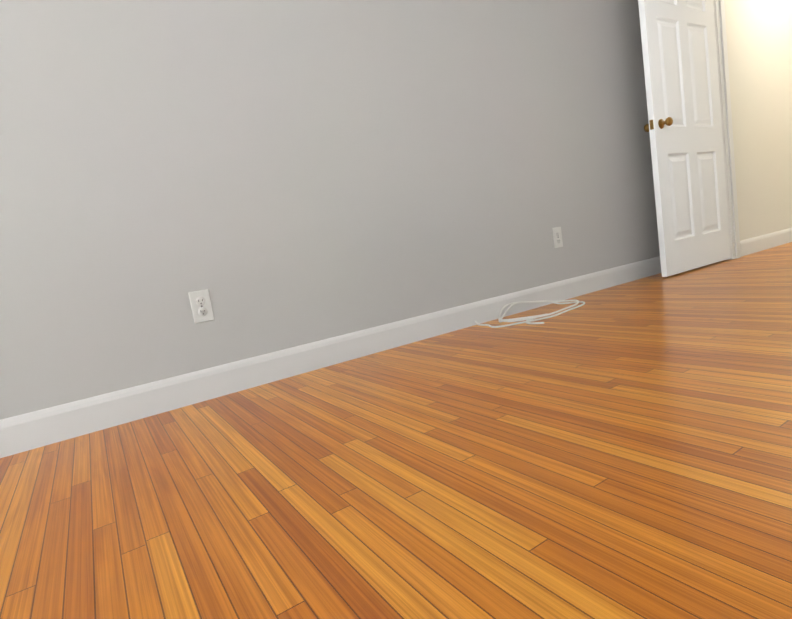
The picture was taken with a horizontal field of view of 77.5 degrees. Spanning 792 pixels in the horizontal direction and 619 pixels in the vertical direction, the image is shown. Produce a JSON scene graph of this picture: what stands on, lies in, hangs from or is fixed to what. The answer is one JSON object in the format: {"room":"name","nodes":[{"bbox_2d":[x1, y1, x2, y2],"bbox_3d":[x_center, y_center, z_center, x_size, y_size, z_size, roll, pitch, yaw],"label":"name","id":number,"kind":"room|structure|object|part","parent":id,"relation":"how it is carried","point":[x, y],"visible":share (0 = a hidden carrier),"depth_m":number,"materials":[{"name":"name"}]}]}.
{"room":"empty room","nodes":[
{"label":"empty room","id":0,"kind":"room"},
{"bbox_2d":[0,0,659,419],"bbox_3d":[-0.927,-1.029,1.719,7.330,2.760,0.150,-13,8,-31],"label":"wall","id":1,"kind":"structure","parent":0,"point":[276,174],"depth_m":1.96,"materials":[{"name":"grey paint"}]},
{"bbox_2d":[188,289,213,323],"bbox_3d":[-0.707,-0.012,1.793,0.070,0.115,0.008,-13,8,-31],"label":"electrical outlet","id":2,"kind":"object","parent":1,"relation":"attached to","point":[201,305],"visible":1,"depth_m":1.79,"materials":[{"name":"white plastic"}]},
{"bbox_2d":[0,256,660,457],"bbox_3d":[-0.670,0.269,1.820,7.060,0.112,0.015,-13,8,-31],"label":"baseboard","id":3,"kind":"structure","parent":1,"relation":"attached to","point":[37,429],"depth_m":1.92,"materials":[{"name":"white wood"}]},
{"bbox_2d":[552,227,562,247],"bbox_3d":[0.921,-0.411,2.808,0.070,0.115,0.008,-13,8,-31],"label":"electrical outlet","id":4,"kind":"object","parent":1,"relation":"attached to","point":[557,236],"visible":1,"depth_m":2.80,"materials":[{"name":"white plastic"}]},
{"bbox_2d":[0,242,791,618],"bbox_3d":[1.379,0.217,0.577,9.500,0.100,4.600,-13,8,-31],"label":"floor","id":5,"kind":"structure","parent":0,"point":[620,452],"depth_m":0.94,"materials":[{"name":"brown wood"}]},
{"bbox_2d":[475,299,584,327],"bbox_3d":[0.730,-0.007,2.481,0.644,0.066,0.347,-13,8,-31],"label":"cord","id":6,"kind":"object","parent":5,"relation":"on","point":[529,319],"visible":1,"depth_m":2.42,"materials":[{"name":"white plastic"}]},
{"bbox_2d":[724,0,791,240],"bbox_3d":[2.621,-1.641,2.881,0.020,2.600,1.200,-13,8,-31],"label":"wall","id":7,"kind":"structure","parent":0,"point":[759,40],"depth_m":3.28,"materials":[{"name":"paint"}]},
{"bbox_2d":[740,228,791,256],"bbox_3d":[3.317,-0.631,4.085,2.000,0.112,0.015,-13,8,-31],"label":"baseboard","id":8,"kind":"structure","parent":7,"relation":"attached to","point":[762,242],"depth_m":3.75,"materials":[{"name":"white wood"}]},
{"bbox_3d":[2.492,-1.435,3.030,0.120,2.200,1.260,-13,8,-31],"label":"wall","id":9,"kind":"structure","parent":0,"visible":0},
{"bbox_2d":[638,0,730,276],"bbox_3d":[1.861,-1.257,3.158,0.822,1.985,0.169,-13,8,-31],"label":"door","id":10,"kind":"structure","parent":9,"relation":"in","point":[683,127],"depth_m":3.13,"materials":[{"name":"white paint"}]},
{"bbox_3d":[1.572,-1.116,2.979,0.100,0.058,0.169,-13,8,-31],"label":"knob","id":11,"kind":"part","parent":10,"relation":"part of","materials":[{"name":"gold metal"}]},
{"bbox_2d":[713,0,740,259],"bbox_3d":[2.487,-1.375,3.040,0.139,2.080,0.970,-13,8,-31],"label":"door frame","id":12,"kind":"structure","parent":9,"relation":"attached to","point":[727,118],"depth_m":3.39,"materials":[{"name":"white wood"}]}
]}

